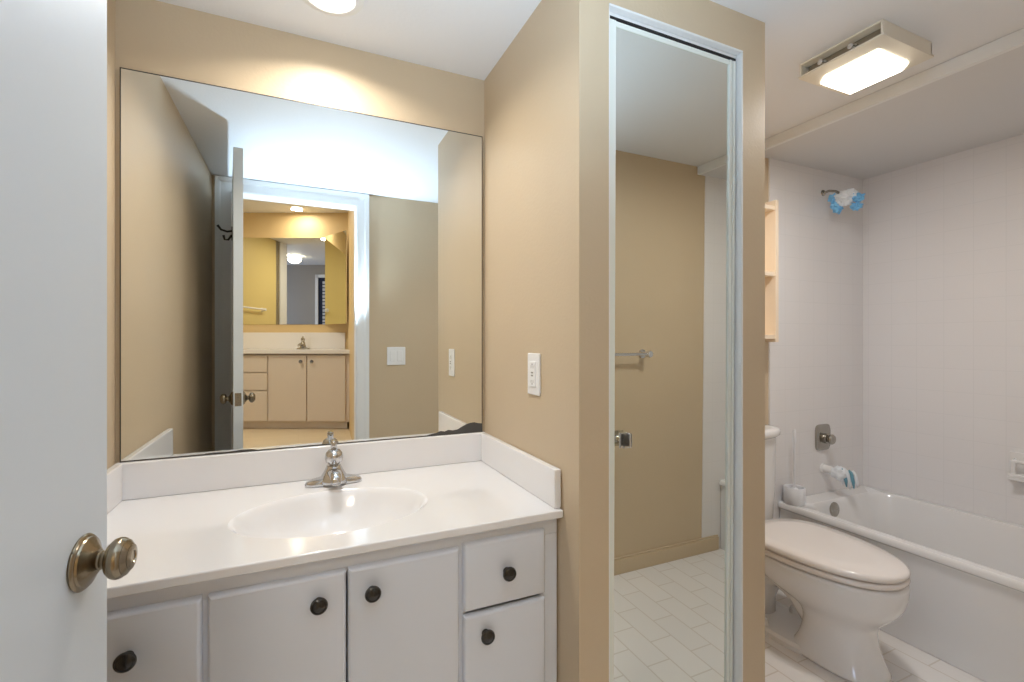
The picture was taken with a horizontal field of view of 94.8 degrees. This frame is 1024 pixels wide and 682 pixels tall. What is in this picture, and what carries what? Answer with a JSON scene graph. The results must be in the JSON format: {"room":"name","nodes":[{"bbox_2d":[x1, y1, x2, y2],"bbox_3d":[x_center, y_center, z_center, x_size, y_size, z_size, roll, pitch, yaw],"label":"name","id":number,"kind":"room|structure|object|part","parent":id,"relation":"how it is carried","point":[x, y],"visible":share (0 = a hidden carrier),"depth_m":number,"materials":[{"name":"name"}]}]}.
{"room":"bathroom","nodes":[
{"label":"bathroom","id":0,"kind":"room"},
{"bbox_2d":[107,0,114,468],"bbox_3d":[-0.743,0.147,0.463,0.100,2.125,1.637,0,0,-24],"label":"wall","id":1,"kind":"structure","parent":0,"point":[110,3],"depth_m":1.20,"materials":[{"name":"beige paint"}]},
{"bbox_2d":[115,0,862,518],"bbox_3d":[0.413,0.147,1.937,3.422,2.125,0.107,0,0,-24],"label":"wall","id":2,"kind":"structure","parent":0,"point":[152,36],"depth_m":2.25,"materials":[{"name":"beige paint"}]},
{"bbox_2d":[114,432,484,500],"bbox_3d":[-0.562,0.366,1.433,1.026,0.098,0.019,0,0,-24],"label":"backsplash","id":3,"kind":"structure","parent":2,"relation":"attached to","point":[183,475],"depth_m":1.37,"materials":[{"name":"white stone"}]},
{"bbox_2d":[120,67,482,462],"bbox_3d":[-0.564,-0.198,1.438,1.010,1.033,0.007,0,0,-24],"label":"wall mirror","id":4,"kind":"object","parent":2,"relation":"attached to","point":[294,274],"visible":1,"depth_m":1.39,"materials":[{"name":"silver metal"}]},
{"bbox_2d":[765,200,778,341],"bbox_3d":[1.016,-0.318,2.106,0.390,0.645,0.096,0,0,-24],"label":"wall shelf","id":5,"kind":"object","parent":2,"relation":"attached to","point":[772,207],"visible":0.28,"depth_m":2.15,"materials":[{"name":"beige paint"}]},
{"bbox_2d":[815,424,835,450],"bbox_3d":[1.599,0.491,2.384,0.116,0.132,0.058,0,0,-24],"label":"shower valve","id":6,"kind":"object","parent":2,"relation":"attached to","point":[824,438],"visible":1,"depth_m":2.38,"materials":[{"name":"silver metal"}]},
{"bbox_3d":[1.604,0.495,2.381,0.052,0.052,0.048,0,0,-24],"label":"handle","id":7,"kind":"part","parent":6,"relation":"part of","materials":[{"name":"silver metal"}]},
{"bbox_2d":[820,463,833,473],"bbox_3d":[1.616,0.652,2.365,0.052,0.055,0.108,0,0,-24],"label":"tub spout","id":8,"kind":"object","parent":2,"relation":"attached to","point":[824,468],"visible":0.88,"depth_m":2.39,"materials":[{"name":"white ceramic"}]},
{"bbox_2d":[831,465,858,488],"bbox_3d":[1.639,0.672,2.322,0.069,0.105,0.119,0,0,-24],"label":"cloth","id":9,"kind":"object","parent":8,"relation":"hanging from","point":[840,473],"visible":1,"depth_m":2.31,"materials":[{"name":"white fabric"}]},
{"bbox_2d":[821,190,838,195],"bbox_3d":[1.629,-0.726,2.357,0.064,0.096,0.135,0,0,-24],"label":"shower","id":10,"kind":"object","parent":2,"relation":"attached to","point":[823,192],"visible":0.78,"depth_m":2.39,"materials":[{"name":"silver metal"}]},
{"bbox_3d":[1.614,-0.745,2.374,0.014,0.043,0.090,0,0,-27],"label":"arm","id":11,"kind":"part","parent":10,"relation":"part of","materials":[{"name":"silver metal"}]},
{"bbox_2d":[828,188,864,213],"bbox_3d":[1.649,-0.689,2.320,0.102,0.118,0.156,0,0,-24],"label":"plastic wrap","id":12,"kind":"object","parent":10,"relation":"attached to","point":[849,196],"visible":1,"depth_m":2.30,"materials":[{"name":"blue plastic"}]},
{"bbox_2d":[765,28,1023,150],"bbox_3d":[1.441,-0.893,1.520,0.020,0.043,1.517,0,0,-24],"label":"trim","id":13,"kind":"structure","parent":2,"relation":"attached to","point":[1014,40],"depth_m":1.64,"materials":[{"name":"white paint"}]},
{"bbox_2d":[157,0,1023,138],"bbox_3d":[0.314,-0.965,0.997,2.465,0.100,1.737,0,0,-24],"label":"ceiling","id":14,"kind":"structure","parent":0,"point":[468,38],"depth_m":1.38,"materials":[{"name":"white paint"}]},
{"bbox_2d":[303,0,363,16],"bbox_3d":[-0.478,-0.908,1.238,0.170,0.014,0.170,0,0,-24],"label":"recessed light","id":15,"kind":"object","parent":14,"relation":"in","point":[340,8],"visible":1,"depth_m":1.27,"materials":[{"name":"white paint"}]},
{"bbox_2d":[798,19,933,95],"bbox_3d":[1.119,-0.882,1.500,0.262,0.066,0.252,0,0,-24],"label":"lamp","id":16,"kind":"object","parent":14,"relation":"attached to","point":[882,50],"visible":1,"depth_m":1.44,"materials":[{"name":"beige metal"}]},
{"bbox_2d":[821,49,908,93],"bbox_3d":[1.119,-0.853,1.501,0.186,0.006,0.186,0,0,-24],"label":"diffuser","id":17,"kind":"object","parent":16,"relation":"attached to","point":[871,66],"depth_m":1.48,"materials":[{"name":"white plastic"}]},
{"bbox_2d":[484,0,764,681],"bbox_3d":[0.315,0.147,1.505,0.627,2.125,0.614,0,0,-24],"label":"wall","id":18,"kind":"structure","parent":0,"point":[546,98],"depth_m":1.25,"materials":[{"name":"beige paint"}]},
{"bbox_2d":[528,353,540,395],"bbox_3d":[0.059,0.091,1.298,0.010,0.115,0.072,0,0,-24],"label":"outlet plate","id":19,"kind":"object","parent":18,"relation":"attached to","point":[534,359],"visible":1,"depth_m":1.28,"materials":[{"name":"white plastic"}]},
{"bbox_2d":[529,361,535,386],"bbox_3d":[0.058,0.091,1.298,0.005,0.068,0.034,0,0,-24],"label":"socket","id":20,"kind":"object","parent":19,"relation":"attached to","point":[532,364],"depth_m":1.29,"materials":[{"name":"white plastic"}]},
{"bbox_2d":[610,18,735,681],"bbox_3d":[0.426,0.176,1.246,0.436,1.927,0.056,0,0,-24],"label":"door","id":21,"kind":"structure","parent":18,"relation":"in","point":[672,103],"depth_m":1.24,"materials":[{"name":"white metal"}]},
{"bbox_3d":[0.281,0.245,1.157,0.028,0.036,0.013,0,0,-24],"label":"square knob","id":22,"kind":"part","parent":21,"relation":"part of","materials":[{"name":"grey metal"}]},
{"bbox_2d":[610,12,735,60],"bbox_3d":[0.424,-0.798,1.254,0.442,0.014,0.036,0,0,-24],"label":"trim","id":23,"kind":"structure","parent":18,"relation":"attached to","point":[618,18],"depth_m":1.23,"materials":[{"name":"white paint"}]},
{"bbox_2d":[609,3,742,681],"bbox_3d":[0.429,0.172,1.246,0.454,1.966,0.051,0,0,-24],"label":"trim","id":24,"kind":"structure","parent":18,"relation":"attached to","point":[738,295],"depth_m":1.32,"materials":[{"name":"white paint"}]},
{"bbox_2d":[765,589,984,681],"bbox_3d":[0.801,1.198,1.081,3.422,0.085,1.987,0,0,-24],"label":"floor","id":25,"kind":"structure","parent":0,"point":[905,662],"depth_m":1.67,"materials":[{"name":"white tile"}]},
{"bbox_2d":[107,519,556,681],"bbox_3d":[-0.450,0.795,1.184,1.023,0.720,0.557,0,0,-24],"label":"vanity cabinet","id":26,"kind":"object","parent":25,"relation":"on","point":[481,606],"visible":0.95,"depth_m":0.98,"materials":[{"name":"white paint"}]},
{"bbox_3d":[-0.655,0.542,0.799,0.033,0.033,0.027,0,0,-24],"label":"knob","id":27,"kind":"part","parent":26,"relation":"part of","materials":[{"name":"brown metal"}]},
{"bbox_3d":[-0.639,0.559,0.831,0.155,0.182,0.018,0,0,-24],"label":"drawer","id":28,"kind":"part","parent":26,"relation":"part of","materials":[{"name":"white paint"}]},
{"bbox_3d":[-0.450,0.769,0.917,0.241,0.602,0.018,0,0,-24],"label":"door","id":29,"kind":"part","parent":26,"relation":"part of","materials":[{"name":"white paint"}]},
{"bbox_3d":[-0.379,0.518,0.925,0.033,0.033,0.027,0,0,-24],"label":"knob","id":30,"kind":"part","parent":26,"relation":"part of","materials":[{"name":"brown metal"}]},
{"bbox_2d":[107,432,562,598],"bbox_3d":[-0.453,0.427,1.192,1.026,0.220,0.546,0,0,-24],"label":"countertop","id":31,"kind":"structure","parent":26,"relation":"on","point":[194,519],"depth_m":1.23,"materials":[{"name":"white stone"}]},
{"bbox_2d":[228,487,427,538],"bbox_3d":[-0.436,0.475,1.162,0.456,0.122,0.320,0,0,-24],"label":"basin","id":32,"kind":"object","parent":31,"relation":"in","point":[327,513],"depth_m":1.26,"materials":[{"name":"white ceramic"}]},
{"bbox_2d":[305,440,361,487],"bbox_3d":[-0.521,0.352,1.355,0.133,0.125,0.138,0,0,12],"label":"faucet","id":33,"kind":"object","parent":31,"relation":"on","point":[333,474],"visible":1,"depth_m":1.34,"materials":[{"name":"silver metal"}]},
{"bbox_3d":[-0.518,0.403,1.370,0.156,0.024,0.052,0,0,-24],"label":"plate","id":34,"kind":"part","parent":33,"relation":"part of","materials":[{"name":"silver metal"}]},
{"bbox_3d":[-0.514,0.337,1.361,0.050,0.049,0.050,0,0,-24],"label":"handle","id":35,"kind":"part","parent":33,"relation":"part of","materials":[{"name":"silver metal"}]},
{"bbox_3d":[-0.498,0.378,1.327,0.040,0.033,0.096,0,0,-24],"label":"spout","id":36,"kind":"part","parent":33,"relation":"part of","materials":[{"name":"silver metal"}]},
{"bbox_3d":[-0.286,0.517,0.967,0.033,0.033,0.027,0,0,-24],"label":"knob","id":37,"kind":"part","parent":26,"relation":"part of","materials":[{"name":"brown metal"}]},
{"bbox_3d":[-0.229,0.768,1.017,0.238,0.603,0.018,0,0,-24],"label":"door","id":38,"kind":"part","parent":26,"relation":"part of","materials":[{"name":"white paint"}]},
{"bbox_3d":[-0.056,0.670,1.071,0.033,0.033,0.027,0,0,-24],"label":"knob","id":39,"kind":"part","parent":26,"relation":"part of","materials":[{"name":"brown metal"}]},
{"bbox_3d":[-0.016,0.848,1.114,0.209,0.444,0.018,0,0,-24],"label":"drawer","id":40,"kind":"part","parent":26,"relation":"part of","materials":[{"name":"white paint"}]},
{"bbox_3d":[-0.016,0.538,1.114,0.209,0.155,0.018,0,0,-24],"label":"drawer","id":41,"kind":"part","parent":26,"relation":"part of","materials":[{"name":"white paint"}]},
{"bbox_3d":[-0.008,0.539,1.093,0.033,0.033,0.027,0,0,-24],"label":"knob","id":42,"kind":"part","parent":26,"relation":"part of","materials":[{"name":"brown metal"}]},
{"bbox_2d":[765,424,910,681],"bbox_3d":[1.131,0.768,1.834,0.382,0.773,0.682,0,0,-24],"label":"toilet","id":43,"kind":"object","parent":25,"relation":"on","point":[842,588],"visible":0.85,"depth_m":1.65,"materials":[{"name":"white ceramic"}]},
{"bbox_3d":[1.023,0.615,2.071,0.344,0.390,0.160,0,0,-24],"label":"tank","id":44,"kind":"part","parent":43,"relation":"part of","materials":[{"name":"white ceramic"}]},
{"bbox_3d":[1.026,0.401,2.063,0.380,0.038,0.176,0,0,-24],"label":"tank lid","id":45,"kind":"part","parent":43,"relation":"part of","materials":[{"name":"white ceramic"}]},
{"bbox_3d":[1.154,0.981,1.781,0.370,0.348,0.569,0,0,-24],"label":"bowl","id":46,"kind":"part","parent":43,"relation":"part of","materials":[{"name":"white ceramic"}]},
{"bbox_3d":[1.164,0.796,1.760,0.378,0.020,0.517,0,0,-24],"label":"seat","id":47,"kind":"part","parent":43,"relation":"part of","materials":[{"name":"white plastic"}]},
{"bbox_3d":[1.164,0.768,1.760,0.378,0.027,0.517,0,0,-24],"label":"lid","id":48,"kind":"part","parent":43,"relation":"part of","materials":[{"name":"white plastic"}]},
{"bbox_2d":[778,485,1023,681],"bbox_3d":[1.902,0.959,1.727,0.681,0.392,1.503,0,0,-24],"label":"bathtub","id":49,"kind":"object","parent":25,"relation":"on","point":[965,609],"visible":0.8,"depth_m":1.78,"materials":[{"name":"white ceramic"}]},
{"bbox_2d":[783,429,805,505],"bbox_3d":[1.345,0.597,2.244,0.092,0.352,0.092,0,0,-24],"label":"toilet brush","id":50,"kind":"object","parent":49,"relation":"on","point":[793,494],"visible":1,"depth_m":2.22,"materials":[{"name":"white plastic"}]},
{"bbox_3d":[1.345,0.582,2.244,0.016,0.322,0.016,0,0,-24],"label":"handle","id":51,"kind":"part","parent":50,"relation":"part of","materials":[{"name":"white plastic"}]},
{"bbox_3d":[1.528,0.797,2.228,0.068,0.068,0.014,0,0,-24],"label":"overflow plate","id":52,"kind":"part","parent":49,"relation":"part of","materials":[{"name":"silver metal"}]},
{"bbox_2d":[765,28,1023,179],"bbox_3d":[1.881,-0.945,1.708,0.937,0.141,1.737,0,0,-24],"label":"ceiling","id":53,"kind":"structure","parent":0,"point":[981,104],"depth_m":1.93,"materials":[{"name":"white paint"}]},
{"bbox_2d":[863,134,1023,525],"bbox_3d":[2.283,0.168,1.835,0.100,2.084,1.637,0,0,-24],"label":"wall","id":54,"kind":"structure","parent":0,"point":[943,237],"depth_m":2.22,"materials":[{"name":"white tile"}]},
{"bbox_2d":[1007,451,1023,482],"bbox_3d":[2.148,0.534,1.944,0.055,0.127,0.155,0,0,-24],"label":"soap dish","id":55,"kind":"object","parent":54,"relation":"attached to","point":[1016,459],"visible":1,"depth_m":1.98,"materials":[{"name":"white ceramic"}]},
{"bbox_2d":[1007,473,1023,481],"bbox_3d":[2.145,0.572,1.942,0.047,0.028,0.135,0,0,-24],"label":"tray","id":56,"kind":"object","parent":55,"relation":"on","point":[1018,477],"depth_m":1.97,"materials":[{"name":"white ceramic"}]},
{"bbox_3d":[0.718,0.147,0.293,2.420,2.125,0.120,0,0,-24],"label":"wall","id":57,"kind":"structure","parent":0,"visible":0},
{"bbox_2d":[0,0,137,681],"bbox_3d":[-0.397,0.155,0.255,0.136,1.976,0.727,0,0,-22],"label":"door","id":58,"kind":"structure","parent":57,"relation":"in","point":[56,560],"depth_m":0.49,"materials":[{"name":"white paint"}]},
{"bbox_3d":[-0.459,0.252,0.545,0.037,0.046,0.046,0,0,-24],"label":"knob","id":59,"kind":"part","parent":58,"relation":"part of","materials":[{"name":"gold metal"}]}
]}

